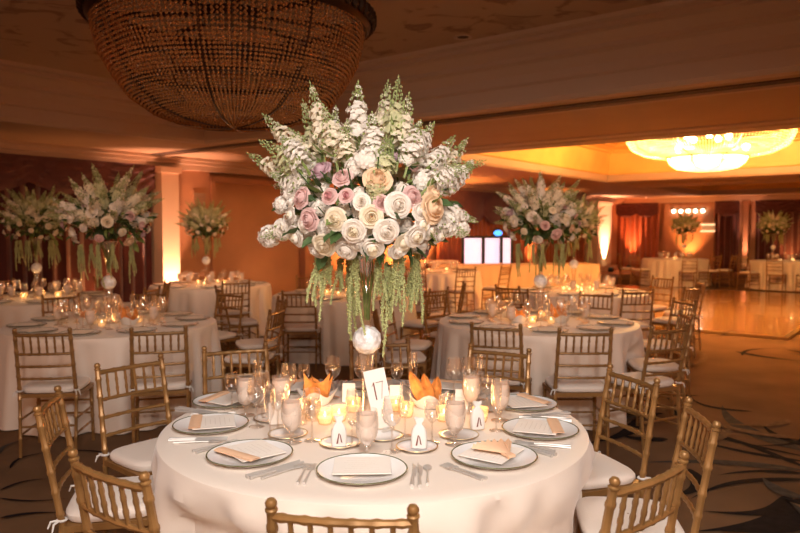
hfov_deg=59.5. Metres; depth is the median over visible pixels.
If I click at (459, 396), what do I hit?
tent card
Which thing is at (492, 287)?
chair
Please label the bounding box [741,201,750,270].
trim
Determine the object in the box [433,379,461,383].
folded napkin
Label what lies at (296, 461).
knife
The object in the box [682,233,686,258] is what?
stand
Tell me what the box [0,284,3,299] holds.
water goblet
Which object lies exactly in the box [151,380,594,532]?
tablecloth
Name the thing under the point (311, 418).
glass
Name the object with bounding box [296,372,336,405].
bread basket
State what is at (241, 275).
water goblet
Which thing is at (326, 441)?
bread plate
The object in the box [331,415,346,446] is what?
pouch
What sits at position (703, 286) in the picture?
chair
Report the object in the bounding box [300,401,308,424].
glass
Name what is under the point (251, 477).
knife
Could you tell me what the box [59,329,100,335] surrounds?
charger plate
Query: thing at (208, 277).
water goblet
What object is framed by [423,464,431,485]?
spoon
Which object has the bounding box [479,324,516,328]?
charger plate
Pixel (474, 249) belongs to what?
screen
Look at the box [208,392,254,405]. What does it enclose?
menu card
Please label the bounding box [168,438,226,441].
knife
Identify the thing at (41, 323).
charger plate
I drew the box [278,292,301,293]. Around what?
charger plate
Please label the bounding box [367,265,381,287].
chair
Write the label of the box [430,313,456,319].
cushion
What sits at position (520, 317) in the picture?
bread basket
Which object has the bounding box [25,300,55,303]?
charger plate
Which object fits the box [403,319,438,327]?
cushion
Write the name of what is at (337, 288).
charger plate
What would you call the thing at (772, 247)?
stand
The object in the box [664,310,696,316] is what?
cushion
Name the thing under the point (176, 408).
knife
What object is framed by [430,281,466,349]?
chair
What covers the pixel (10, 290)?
water goblet
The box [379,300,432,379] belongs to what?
chair
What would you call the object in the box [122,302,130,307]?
cushion
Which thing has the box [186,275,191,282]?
water goblet
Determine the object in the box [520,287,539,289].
charger plate
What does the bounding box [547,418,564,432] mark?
folded napkin
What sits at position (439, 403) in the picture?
wine glass
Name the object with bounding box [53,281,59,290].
water goblet
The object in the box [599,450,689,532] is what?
chair
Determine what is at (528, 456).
charger plate
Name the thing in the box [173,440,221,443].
spoon
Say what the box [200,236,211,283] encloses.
stand
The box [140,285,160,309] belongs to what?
chair
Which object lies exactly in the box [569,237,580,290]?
stand
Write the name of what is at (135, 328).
menu card
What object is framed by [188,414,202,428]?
folded napkin
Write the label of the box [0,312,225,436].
tablecloth
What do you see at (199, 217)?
floral arrangement
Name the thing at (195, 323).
charger plate
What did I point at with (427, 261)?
buffet table
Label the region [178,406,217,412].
knife
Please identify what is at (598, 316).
menu card
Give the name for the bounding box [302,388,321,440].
wine glass
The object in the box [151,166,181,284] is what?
column
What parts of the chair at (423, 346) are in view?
leg, leg, seat, leg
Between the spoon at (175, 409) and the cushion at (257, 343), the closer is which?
the spoon at (175, 409)
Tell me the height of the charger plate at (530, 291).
0.020 m
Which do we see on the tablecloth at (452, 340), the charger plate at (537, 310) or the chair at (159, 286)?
the charger plate at (537, 310)
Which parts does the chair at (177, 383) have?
leg, leg, rail, cross rail, cross rail, seat, cross rail, leg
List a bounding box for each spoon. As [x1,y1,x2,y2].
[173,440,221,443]
[175,409,204,413]
[260,464,305,479]
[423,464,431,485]
[515,440,555,451]
[523,415,565,417]
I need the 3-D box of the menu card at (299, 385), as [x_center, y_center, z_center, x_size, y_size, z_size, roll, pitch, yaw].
[-0.543,0.631,3.725,0.200,0.003,0.175,-2,4,-39]
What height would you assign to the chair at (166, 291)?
0.934 m
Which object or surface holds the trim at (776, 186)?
attached to the ceiling at (53, 34)
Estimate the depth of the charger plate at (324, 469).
2.40 m
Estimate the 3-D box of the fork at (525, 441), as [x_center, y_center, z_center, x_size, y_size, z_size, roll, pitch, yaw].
[0.570,0.701,2.760,0.200,0.013,0.021,1,3,13]
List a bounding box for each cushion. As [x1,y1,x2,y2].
[22,376,89,392]
[66,475,154,522]
[110,438,157,471]
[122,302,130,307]
[137,374,185,390]
[217,309,247,314]
[218,331,235,339]
[223,318,257,325]
[224,351,273,363]
[236,338,276,348]
[284,323,319,330]
[385,350,425,362]
[390,339,431,349]
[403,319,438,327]
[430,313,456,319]
[430,331,436,337]
[478,369,525,384]
[545,376,603,391]
[576,496,684,532]
[582,451,634,489]
[611,372,673,388]
[628,358,678,371]
[634,321,648,327]
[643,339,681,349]
[652,316,687,323]
[653,304,667,309]
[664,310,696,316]
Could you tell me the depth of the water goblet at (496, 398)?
3.08 m
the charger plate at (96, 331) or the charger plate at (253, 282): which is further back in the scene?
the charger plate at (253, 282)
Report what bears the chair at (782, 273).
on the floor
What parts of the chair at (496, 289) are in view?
leg, rail, cross rail, leg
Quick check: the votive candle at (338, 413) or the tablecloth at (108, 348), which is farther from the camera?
the tablecloth at (108, 348)
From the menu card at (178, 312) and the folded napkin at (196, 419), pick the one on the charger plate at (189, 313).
the menu card at (178, 312)
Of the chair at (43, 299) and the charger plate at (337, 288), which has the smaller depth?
the chair at (43, 299)
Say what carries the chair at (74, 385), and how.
on the floor
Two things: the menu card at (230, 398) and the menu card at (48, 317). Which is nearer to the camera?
the menu card at (230, 398)
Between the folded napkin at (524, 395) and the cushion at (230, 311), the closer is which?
the folded napkin at (524, 395)
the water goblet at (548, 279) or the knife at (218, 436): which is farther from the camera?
the water goblet at (548, 279)
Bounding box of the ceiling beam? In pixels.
[0,0,799,144]
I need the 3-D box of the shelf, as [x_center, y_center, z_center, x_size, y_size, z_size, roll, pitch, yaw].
[11.992,-1.510,27.279,0.520,0.360,0.125,2,4,38]
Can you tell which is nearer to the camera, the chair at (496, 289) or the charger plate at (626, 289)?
the chair at (496, 289)
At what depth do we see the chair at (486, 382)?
5.20 m
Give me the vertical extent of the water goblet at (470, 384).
0.185 m
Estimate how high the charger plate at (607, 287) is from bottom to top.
0.020 m
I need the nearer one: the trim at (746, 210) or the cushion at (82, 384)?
the cushion at (82, 384)
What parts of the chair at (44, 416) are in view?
leg, rail, cross rail, cross rail, cross rail, leg, seat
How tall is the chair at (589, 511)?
0.934 m
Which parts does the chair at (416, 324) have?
seat, leg, rail, leg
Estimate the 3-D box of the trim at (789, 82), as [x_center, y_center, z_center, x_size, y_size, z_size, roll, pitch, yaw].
[2.264,-1.638,6.888,17.048,0.050,0.250,2,4,38]
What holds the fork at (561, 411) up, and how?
on the tablecloth at (193, 493)
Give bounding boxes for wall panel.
[663,202,714,267]
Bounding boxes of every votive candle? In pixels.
[302,403,308,413]
[318,412,331,423]
[332,409,345,419]
[347,401,358,411]
[392,400,401,410]
[399,406,412,416]
[437,410,444,420]
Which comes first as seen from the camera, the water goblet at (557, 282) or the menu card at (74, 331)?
the menu card at (74, 331)
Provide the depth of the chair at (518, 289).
8.67 m
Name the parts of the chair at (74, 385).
leg, leg, rail, cross rail, cross rail, cross rail, seat, leg, leg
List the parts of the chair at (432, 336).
leg, rail, cross rail, cross rail, leg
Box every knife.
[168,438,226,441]
[169,436,227,438]
[175,407,211,412]
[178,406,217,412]
[245,460,299,477]
[249,461,303,479]
[255,386,271,395]
[410,463,416,487]
[417,463,422,487]
[504,441,552,457]
[511,441,556,455]
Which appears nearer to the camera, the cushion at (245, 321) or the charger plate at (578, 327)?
the charger plate at (578, 327)
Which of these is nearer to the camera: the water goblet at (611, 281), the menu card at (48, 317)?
the menu card at (48, 317)
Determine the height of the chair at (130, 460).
0.934 m
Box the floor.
[0,268,799,532]
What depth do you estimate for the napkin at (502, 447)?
2.59 m
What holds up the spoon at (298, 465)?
on the tablecloth at (193, 493)
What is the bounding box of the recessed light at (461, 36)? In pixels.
[453,34,472,39]
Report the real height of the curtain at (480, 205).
2.700 m
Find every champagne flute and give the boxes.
[346,390,359,445]
[399,390,410,434]
[489,378,502,430]
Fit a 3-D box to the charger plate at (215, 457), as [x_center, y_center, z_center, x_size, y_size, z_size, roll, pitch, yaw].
[-0.561,0.702,2.617,0.320,0.020,0.320,0,3,-5]
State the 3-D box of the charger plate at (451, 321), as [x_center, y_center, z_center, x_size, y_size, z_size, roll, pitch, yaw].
[0.604,0.506,6.355,0.320,0.020,0.320,1,3,14]
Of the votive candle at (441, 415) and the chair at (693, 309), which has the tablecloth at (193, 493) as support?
the votive candle at (441, 415)
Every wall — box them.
[179,170,308,288]
[210,173,616,296]
[658,201,755,271]
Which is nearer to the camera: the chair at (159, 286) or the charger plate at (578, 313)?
the charger plate at (578, 313)
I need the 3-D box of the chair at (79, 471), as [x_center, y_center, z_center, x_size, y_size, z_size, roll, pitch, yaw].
[-0.748,1.031,2.280,0.462,0.934,0.481,2,4,35]
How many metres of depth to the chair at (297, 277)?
10.61 m
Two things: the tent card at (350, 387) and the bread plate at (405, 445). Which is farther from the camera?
the tent card at (350, 387)
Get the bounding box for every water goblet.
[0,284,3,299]
[7,286,14,300]
[35,287,42,296]
[52,305,62,324]
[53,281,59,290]
[63,284,70,294]
[75,283,82,296]
[85,308,95,323]
[148,306,158,324]
[177,273,182,284]
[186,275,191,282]
[206,275,211,282]
[228,274,233,281]
[236,378,254,415]
[238,273,243,280]
[271,376,289,402]
[281,397,302,441]
[355,408,378,446]
[444,398,465,443]
[462,374,479,411]
[485,299,493,318]
[488,302,496,321]
[491,379,509,420]
[506,306,515,325]
[546,278,550,289]
[555,277,560,288]
[556,299,564,309]
[570,281,575,292]
[581,304,589,322]
[593,281,599,293]
[608,278,614,290]
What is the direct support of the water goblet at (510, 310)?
on the tablecloth at (452, 340)
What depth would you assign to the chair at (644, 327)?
8.17 m
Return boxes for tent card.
[342,383,355,401]
[389,385,402,403]
[455,389,468,409]
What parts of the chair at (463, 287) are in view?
leg, leg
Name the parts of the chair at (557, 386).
leg, leg, seat, cross rail, cross rail, cross rail, rail, leg, leg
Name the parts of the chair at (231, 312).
seat, rail, leg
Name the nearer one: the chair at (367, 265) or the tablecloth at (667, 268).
the chair at (367, 265)
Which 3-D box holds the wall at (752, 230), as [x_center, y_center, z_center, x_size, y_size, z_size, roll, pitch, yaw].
[15.999,-1.458,24.390,17.048,3.600,0.200,2,4,38]
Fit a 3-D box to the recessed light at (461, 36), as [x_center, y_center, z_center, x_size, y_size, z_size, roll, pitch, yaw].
[0.582,-2.133,6.471,0.180,0.038,0.180,0,3,0]
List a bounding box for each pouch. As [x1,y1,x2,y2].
[269,402,282,424]
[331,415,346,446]
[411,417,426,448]
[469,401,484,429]
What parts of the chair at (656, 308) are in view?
leg, seat, leg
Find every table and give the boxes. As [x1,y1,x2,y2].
[425,260,457,268]
[436,263,600,296]
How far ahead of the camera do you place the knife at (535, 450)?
2.64 m
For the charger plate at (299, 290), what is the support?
on the tablecloth at (335, 338)
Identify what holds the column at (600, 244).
attached to the wall at (240, 250)
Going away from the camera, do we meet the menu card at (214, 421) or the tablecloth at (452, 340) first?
the menu card at (214, 421)
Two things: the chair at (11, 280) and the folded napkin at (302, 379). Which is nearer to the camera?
the folded napkin at (302, 379)
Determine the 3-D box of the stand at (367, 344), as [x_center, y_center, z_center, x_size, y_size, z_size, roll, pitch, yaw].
[-0.145,0.321,3.071,0.180,0.746,0.180,0,3,0]
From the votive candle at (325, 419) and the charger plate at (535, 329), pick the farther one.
the charger plate at (535, 329)
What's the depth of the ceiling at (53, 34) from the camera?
7.12 m
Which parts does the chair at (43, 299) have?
leg, rail, cross rail, leg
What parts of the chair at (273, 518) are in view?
leg, rail, leg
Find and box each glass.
[247,377,265,426]
[253,371,270,416]
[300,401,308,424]
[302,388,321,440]
[304,397,320,420]
[382,398,401,452]
[424,403,439,443]
[446,358,461,399]
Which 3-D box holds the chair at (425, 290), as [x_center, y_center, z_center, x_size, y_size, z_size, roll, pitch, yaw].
[0.340,0.455,13.259,0.428,0.934,0.480,1,3,13]
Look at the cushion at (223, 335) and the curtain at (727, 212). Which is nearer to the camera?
the cushion at (223, 335)
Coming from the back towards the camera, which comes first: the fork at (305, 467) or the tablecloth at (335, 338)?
the tablecloth at (335, 338)
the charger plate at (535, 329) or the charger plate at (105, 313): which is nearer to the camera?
the charger plate at (535, 329)
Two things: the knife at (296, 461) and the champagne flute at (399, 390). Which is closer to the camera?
the knife at (296, 461)
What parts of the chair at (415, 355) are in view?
leg, leg, seat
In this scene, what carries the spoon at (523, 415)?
on the tablecloth at (193, 493)
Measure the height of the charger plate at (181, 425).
0.020 m
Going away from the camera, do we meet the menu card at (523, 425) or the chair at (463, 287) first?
the menu card at (523, 425)
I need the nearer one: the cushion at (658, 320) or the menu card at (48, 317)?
the menu card at (48, 317)
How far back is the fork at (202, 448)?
2.72 m
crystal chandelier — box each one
[75,0,376,132]
[626,128,797,171]
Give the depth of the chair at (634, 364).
5.76 m
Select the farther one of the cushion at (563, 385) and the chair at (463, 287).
the chair at (463, 287)
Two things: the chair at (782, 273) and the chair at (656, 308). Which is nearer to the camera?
the chair at (656, 308)
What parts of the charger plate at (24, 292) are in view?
dish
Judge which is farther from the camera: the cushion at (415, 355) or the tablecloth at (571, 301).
the tablecloth at (571, 301)
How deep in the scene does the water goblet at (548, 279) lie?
9.81 m
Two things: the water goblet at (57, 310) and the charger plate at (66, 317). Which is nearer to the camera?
the water goblet at (57, 310)
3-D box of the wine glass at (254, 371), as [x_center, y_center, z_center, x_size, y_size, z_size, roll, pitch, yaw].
[-0.623,0.578,3.155,0.080,0.212,0.080,0,3,0]
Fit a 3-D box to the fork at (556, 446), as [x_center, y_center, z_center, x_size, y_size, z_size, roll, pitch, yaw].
[0.565,0.702,2.738,0.200,0.013,0.021,1,3,13]
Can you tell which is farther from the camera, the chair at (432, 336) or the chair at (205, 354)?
the chair at (432, 336)
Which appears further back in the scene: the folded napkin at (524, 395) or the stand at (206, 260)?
the stand at (206, 260)
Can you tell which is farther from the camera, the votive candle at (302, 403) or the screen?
the screen
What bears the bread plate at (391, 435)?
on the tablecloth at (193, 493)
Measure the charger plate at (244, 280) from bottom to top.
0.020 m
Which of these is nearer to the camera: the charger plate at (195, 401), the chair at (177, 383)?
the charger plate at (195, 401)
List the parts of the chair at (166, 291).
leg, rail, leg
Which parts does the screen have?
frame, panel, frame, panel, frame, panel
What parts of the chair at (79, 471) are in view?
leg, rail, cross rail, leg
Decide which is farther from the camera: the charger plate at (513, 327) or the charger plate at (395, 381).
the charger plate at (513, 327)
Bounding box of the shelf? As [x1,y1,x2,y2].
[700,223,714,231]
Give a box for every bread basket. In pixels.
[75,307,97,324]
[118,305,139,324]
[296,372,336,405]
[407,371,448,409]
[511,306,528,322]
[549,303,570,322]
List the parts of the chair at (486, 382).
leg, cross rail, rail, cross rail, cross rail, seat, leg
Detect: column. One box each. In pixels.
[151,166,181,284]
[585,201,612,271]
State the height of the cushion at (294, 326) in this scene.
0.054 m
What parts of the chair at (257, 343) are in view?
seat, leg, leg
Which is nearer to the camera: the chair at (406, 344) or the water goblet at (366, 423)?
the water goblet at (366, 423)
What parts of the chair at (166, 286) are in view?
leg, leg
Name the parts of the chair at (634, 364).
leg, seat, leg, rail, leg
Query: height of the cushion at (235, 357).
0.054 m
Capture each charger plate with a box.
[0,300,11,303]
[6,322,46,327]
[15,291,34,294]
[17,327,57,333]
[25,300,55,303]
[31,316,68,320]
[49,290,73,292]
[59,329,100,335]
[69,297,96,299]
[74,312,108,315]
[80,291,104,293]
[88,293,114,296]
[116,327,156,332]
[160,311,192,315]
[161,321,197,326]
[170,285,186,287]
[171,281,186,282]
[172,413,248,434]
[175,315,209,320]
[192,391,258,408]
[200,286,220,287]
[205,439,292,467]
[234,279,251,281]
[250,281,265,283]
[266,379,321,393]
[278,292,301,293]
[294,289,315,291]
[316,453,407,484]
[318,297,342,299]
[326,287,345,289]
[345,378,403,390]
[360,296,381,298]
[430,379,461,393]
[448,313,480,318]
[449,319,483,324]
[451,441,537,469]
[473,310,503,313]
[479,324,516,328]
[491,394,557,411]
[501,417,578,439]
[517,308,542,312]
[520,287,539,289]
[529,290,549,292]
[530,327,568,332]
[556,292,578,295]
[566,310,580,314]
[576,325,614,330]
[588,314,620,319]
[594,293,619,295]
[597,320,633,325]
[600,286,615,288]
[618,288,640,290]
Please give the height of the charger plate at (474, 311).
0.020 m
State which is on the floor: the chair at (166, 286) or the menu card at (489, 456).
the chair at (166, 286)
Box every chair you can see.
[0,278,13,291]
[12,327,94,458]
[32,385,154,532]
[41,293,81,316]
[67,448,159,532]
[94,276,130,309]
[94,353,171,532]
[128,325,193,443]
[131,290,167,311]
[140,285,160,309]
[159,279,170,311]
[201,342,269,394]
[214,285,258,350]
[214,291,243,356]
[216,280,251,348]
[222,305,285,390]
[235,296,287,387]
[265,497,419,532]
[281,290,321,371]
[296,275,320,288]
[349,337,411,379]
[365,262,387,287]
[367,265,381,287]
[371,305,426,378]
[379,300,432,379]
[400,286,448,354]
[405,266,430,313]
[423,290,450,375]
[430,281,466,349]
[447,267,475,312]
[466,343,531,394]
[469,321,531,394]
[481,265,511,309]
[495,284,522,308]
[495,288,529,309]
[542,327,613,456]
[575,397,720,532]
[577,291,613,314]
[582,364,660,498]
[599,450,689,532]
[603,323,689,450]
[617,253,634,284]
[619,288,654,357]
[626,309,695,425]
[629,254,649,285]
[643,297,697,395]
[650,275,673,339]
[651,285,700,361]
[662,279,706,350]
[678,255,697,287]
[698,255,721,288]
[715,254,736,287]
[736,255,759,290]
[766,256,786,292]
[795,273,799,291]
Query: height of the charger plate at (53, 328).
0.020 m
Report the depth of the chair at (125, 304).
10.55 m
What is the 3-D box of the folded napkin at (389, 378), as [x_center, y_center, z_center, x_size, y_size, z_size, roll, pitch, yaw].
[-0.153,0.618,3.844,0.210,0.008,0.048,0,3,-9]
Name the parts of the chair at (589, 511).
leg, seat, leg, cross rail, cross rail, cross rail, rail, leg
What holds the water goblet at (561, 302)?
on the tablecloth at (452, 340)
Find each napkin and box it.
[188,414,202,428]
[198,391,229,401]
[214,447,260,461]
[290,378,303,382]
[353,377,391,380]
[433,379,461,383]
[472,438,514,457]
[517,393,551,403]
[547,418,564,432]
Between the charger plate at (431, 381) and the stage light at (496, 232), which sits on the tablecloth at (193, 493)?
the charger plate at (431, 381)
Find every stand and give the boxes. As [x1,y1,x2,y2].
[28,238,44,297]
[98,241,119,322]
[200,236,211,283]
[348,255,386,423]
[531,241,550,320]
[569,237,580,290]
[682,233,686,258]
[770,234,775,260]
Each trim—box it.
[0,139,799,203]
[152,77,799,156]
[626,178,799,195]
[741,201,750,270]
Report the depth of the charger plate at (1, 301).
8.20 m
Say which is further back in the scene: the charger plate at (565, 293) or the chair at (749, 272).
the chair at (749, 272)
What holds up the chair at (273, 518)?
on the floor
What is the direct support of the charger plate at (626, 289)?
on the tablecloth at (571, 301)
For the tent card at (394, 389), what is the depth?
3.40 m
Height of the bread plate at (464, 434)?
0.015 m
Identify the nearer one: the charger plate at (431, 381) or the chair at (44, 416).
the chair at (44, 416)
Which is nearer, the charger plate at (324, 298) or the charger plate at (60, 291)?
the charger plate at (324, 298)
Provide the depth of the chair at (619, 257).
20.64 m
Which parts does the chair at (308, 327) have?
leg, leg, rail, cross rail, cross rail, cross rail, seat, leg, leg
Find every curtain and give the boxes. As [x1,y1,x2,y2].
[0,153,155,309]
[437,190,588,263]
[616,203,658,267]
[714,201,739,271]
[755,199,799,259]
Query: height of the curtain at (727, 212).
2.700 m
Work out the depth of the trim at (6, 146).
12.56 m
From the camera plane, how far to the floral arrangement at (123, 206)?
6.18 m
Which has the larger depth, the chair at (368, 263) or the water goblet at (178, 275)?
the chair at (368, 263)
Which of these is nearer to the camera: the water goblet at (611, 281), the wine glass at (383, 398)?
the wine glass at (383, 398)
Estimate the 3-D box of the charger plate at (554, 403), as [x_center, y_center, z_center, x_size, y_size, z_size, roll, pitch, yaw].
[0.598,0.662,3.375,0.320,0.020,0.320,-3,4,-44]
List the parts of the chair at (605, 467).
leg, seat, cross rail, cross rail, cross rail, rail, leg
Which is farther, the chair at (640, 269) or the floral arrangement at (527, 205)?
the chair at (640, 269)
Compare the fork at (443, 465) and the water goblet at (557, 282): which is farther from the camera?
the water goblet at (557, 282)
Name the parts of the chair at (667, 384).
leg, seat, leg, cross rail, cross rail, cross rail, rail, leg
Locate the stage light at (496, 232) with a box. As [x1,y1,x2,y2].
[493,228,501,235]
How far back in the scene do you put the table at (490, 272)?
16.69 m
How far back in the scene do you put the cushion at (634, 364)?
5.78 m
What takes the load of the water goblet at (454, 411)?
on the tablecloth at (193, 493)
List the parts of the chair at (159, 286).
leg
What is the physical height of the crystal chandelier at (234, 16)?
1.081 m
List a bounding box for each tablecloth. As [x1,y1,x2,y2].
[0,292,122,327]
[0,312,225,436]
[145,280,271,340]
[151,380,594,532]
[269,289,418,365]
[400,269,483,312]
[430,310,645,429]
[511,286,654,352]
[640,258,711,286]
[745,260,799,290]
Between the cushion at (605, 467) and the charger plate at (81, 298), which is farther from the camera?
the charger plate at (81, 298)
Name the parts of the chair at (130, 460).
leg, seat, rail, cross rail, cross rail, cross rail, leg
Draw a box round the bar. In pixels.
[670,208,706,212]
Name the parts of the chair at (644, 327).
leg, cross rail, cross rail, rail, leg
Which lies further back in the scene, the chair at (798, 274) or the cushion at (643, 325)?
the chair at (798, 274)
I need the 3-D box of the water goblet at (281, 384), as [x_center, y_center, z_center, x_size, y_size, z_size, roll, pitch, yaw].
[-0.543,0.590,3.190,0.086,0.185,0.085,0,3,0]
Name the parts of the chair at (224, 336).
leg, cross rail, cross rail, cross rail, rail, seat, leg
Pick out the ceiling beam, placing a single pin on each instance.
(673, 44)
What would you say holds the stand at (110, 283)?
on the tablecloth at (108, 348)
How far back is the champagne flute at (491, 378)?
2.94 m
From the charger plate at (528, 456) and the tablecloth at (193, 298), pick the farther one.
the tablecloth at (193, 298)
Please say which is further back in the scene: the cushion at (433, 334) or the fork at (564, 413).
the cushion at (433, 334)
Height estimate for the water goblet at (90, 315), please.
0.185 m
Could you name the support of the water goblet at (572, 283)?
on the tablecloth at (571, 301)
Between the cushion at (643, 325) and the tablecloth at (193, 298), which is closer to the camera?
the cushion at (643, 325)
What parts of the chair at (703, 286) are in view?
leg, leg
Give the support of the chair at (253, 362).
on the floor
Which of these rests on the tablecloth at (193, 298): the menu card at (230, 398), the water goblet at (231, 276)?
the water goblet at (231, 276)
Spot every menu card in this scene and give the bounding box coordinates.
[12,322,40,325]
[21,327,52,331]
[34,316,64,319]
[66,330,95,333]
[123,327,150,330]
[162,311,188,314]
[166,322,194,324]
[181,316,203,318]
[192,414,235,429]
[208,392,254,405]
[226,439,285,461]
[290,381,303,390]
[332,457,390,474]
[355,380,392,386]
[431,382,461,389]
[452,314,475,316]
[454,319,478,322]
[458,441,523,463]
[483,324,512,327]
[508,396,546,407]
[513,418,560,434]
[538,327,557,330]
[566,310,580,312]
[579,325,609,329]
[590,315,616,317]
[602,320,627,323]
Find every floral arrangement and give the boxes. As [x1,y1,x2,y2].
[0,185,66,270]
[45,165,163,287]
[175,198,232,256]
[246,74,486,357]
[493,172,585,279]
[549,194,606,262]
[670,212,701,245]
[756,210,793,243]
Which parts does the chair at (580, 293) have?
leg, cross rail, rail, leg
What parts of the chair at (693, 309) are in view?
seat, leg, rail, leg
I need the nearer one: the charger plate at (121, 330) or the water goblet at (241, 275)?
the charger plate at (121, 330)
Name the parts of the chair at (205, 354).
leg, rail, cross rail, leg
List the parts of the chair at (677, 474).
leg, cross rail, rail, leg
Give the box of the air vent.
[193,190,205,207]
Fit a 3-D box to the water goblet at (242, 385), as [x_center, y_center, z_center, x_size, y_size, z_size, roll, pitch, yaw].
[-0.703,0.590,3.190,0.086,0.185,0.085,0,3,0]
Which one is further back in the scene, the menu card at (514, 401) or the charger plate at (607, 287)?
the charger plate at (607, 287)
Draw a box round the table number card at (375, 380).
[363,367,395,432]
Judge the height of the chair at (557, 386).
0.934 m
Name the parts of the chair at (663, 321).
seat, leg, leg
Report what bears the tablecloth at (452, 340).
on the banquet table
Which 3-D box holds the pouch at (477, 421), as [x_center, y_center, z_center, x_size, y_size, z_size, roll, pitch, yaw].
[0.327,0.627,2.967,0.062,0.118,0.044,-1,3,-17]
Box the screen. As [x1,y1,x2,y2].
[461,236,513,263]
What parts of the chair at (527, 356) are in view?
leg, cross rail, rail, leg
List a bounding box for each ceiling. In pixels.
[0,0,799,198]
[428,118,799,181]
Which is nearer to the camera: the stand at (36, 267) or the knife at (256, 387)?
the knife at (256, 387)
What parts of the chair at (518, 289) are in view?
rail, leg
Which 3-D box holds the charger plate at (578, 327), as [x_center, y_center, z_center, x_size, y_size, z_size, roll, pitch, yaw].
[1.661,0.527,5.948,0.320,0.020,0.320,1,3,15]
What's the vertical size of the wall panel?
2.530 m
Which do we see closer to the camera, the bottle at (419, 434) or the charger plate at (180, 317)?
the bottle at (419, 434)
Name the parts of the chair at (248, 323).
leg, leg, seat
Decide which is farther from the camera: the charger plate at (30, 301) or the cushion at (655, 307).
the cushion at (655, 307)
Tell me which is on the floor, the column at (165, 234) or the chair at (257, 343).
the chair at (257, 343)
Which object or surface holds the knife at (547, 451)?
on the tablecloth at (193, 493)
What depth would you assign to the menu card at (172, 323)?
6.17 m
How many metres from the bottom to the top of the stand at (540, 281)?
0.746 m
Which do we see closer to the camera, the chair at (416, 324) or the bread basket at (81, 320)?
the bread basket at (81, 320)
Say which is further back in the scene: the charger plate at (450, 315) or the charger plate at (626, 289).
the charger plate at (626, 289)
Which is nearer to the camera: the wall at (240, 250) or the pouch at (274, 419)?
the pouch at (274, 419)
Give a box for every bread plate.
[253,412,268,422]
[268,427,307,439]
[319,435,360,448]
[375,429,402,441]
[396,439,437,452]
[439,428,478,440]
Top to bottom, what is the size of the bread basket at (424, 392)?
0.175 m
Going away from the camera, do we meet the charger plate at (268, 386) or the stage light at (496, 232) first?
the charger plate at (268, 386)
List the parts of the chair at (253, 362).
leg, seat, leg, cross rail, rail, leg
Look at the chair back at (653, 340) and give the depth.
6.84 m
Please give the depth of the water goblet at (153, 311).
6.21 m
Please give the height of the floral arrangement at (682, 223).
1.055 m
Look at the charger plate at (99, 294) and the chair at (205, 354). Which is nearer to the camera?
the chair at (205, 354)
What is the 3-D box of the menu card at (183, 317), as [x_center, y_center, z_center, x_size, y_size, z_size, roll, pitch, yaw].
[-1.961,0.480,6.621,0.200,0.003,0.175,-1,3,-16]
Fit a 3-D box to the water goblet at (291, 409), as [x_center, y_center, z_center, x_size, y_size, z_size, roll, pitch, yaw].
[-0.430,0.611,2.785,0.086,0.185,0.085,0,3,0]
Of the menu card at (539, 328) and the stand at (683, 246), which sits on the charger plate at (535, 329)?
the menu card at (539, 328)
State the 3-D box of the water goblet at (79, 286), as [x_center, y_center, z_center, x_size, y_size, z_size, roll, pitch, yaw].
[-4.078,0.291,8.897,0.086,0.185,0.085,0,3,0]
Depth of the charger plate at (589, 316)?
6.71 m
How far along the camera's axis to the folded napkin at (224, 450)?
2.55 m
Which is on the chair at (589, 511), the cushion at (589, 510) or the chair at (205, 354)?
the cushion at (589, 510)
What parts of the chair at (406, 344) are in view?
leg, rail, cross rail, leg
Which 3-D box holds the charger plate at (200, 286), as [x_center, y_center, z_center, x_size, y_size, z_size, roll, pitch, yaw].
[-2.769,0.301,10.254,0.320,0.020,0.320,1,3,20]
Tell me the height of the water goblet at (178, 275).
0.185 m
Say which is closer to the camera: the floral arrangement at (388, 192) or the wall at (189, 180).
the floral arrangement at (388, 192)
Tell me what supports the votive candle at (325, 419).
on the tablecloth at (193, 493)
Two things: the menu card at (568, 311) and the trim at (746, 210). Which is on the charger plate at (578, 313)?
the menu card at (568, 311)
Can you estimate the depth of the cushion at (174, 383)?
5.10 m
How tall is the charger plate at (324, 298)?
0.020 m
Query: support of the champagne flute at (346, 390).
on the tablecloth at (193, 493)
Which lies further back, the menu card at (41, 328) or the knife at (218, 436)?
the menu card at (41, 328)
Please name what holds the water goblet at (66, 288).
on the tablecloth at (16, 311)
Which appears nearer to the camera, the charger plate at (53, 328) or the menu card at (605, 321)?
the charger plate at (53, 328)
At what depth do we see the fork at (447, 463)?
2.45 m
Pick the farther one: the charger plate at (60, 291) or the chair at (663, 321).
the charger plate at (60, 291)
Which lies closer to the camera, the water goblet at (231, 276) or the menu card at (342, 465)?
the menu card at (342, 465)
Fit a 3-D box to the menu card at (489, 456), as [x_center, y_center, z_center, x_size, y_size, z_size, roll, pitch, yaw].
[0.340,0.690,2.603,0.175,0.003,0.200,2,4,33]
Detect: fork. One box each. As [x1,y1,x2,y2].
[192,439,237,452]
[195,440,237,453]
[296,463,309,484]
[302,463,316,484]
[440,464,483,481]
[443,462,487,479]
[519,441,570,445]
[520,442,570,448]
[530,411,567,414]
[533,412,570,416]
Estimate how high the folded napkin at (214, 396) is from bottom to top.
0.008 m
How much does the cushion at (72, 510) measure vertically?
0.054 m

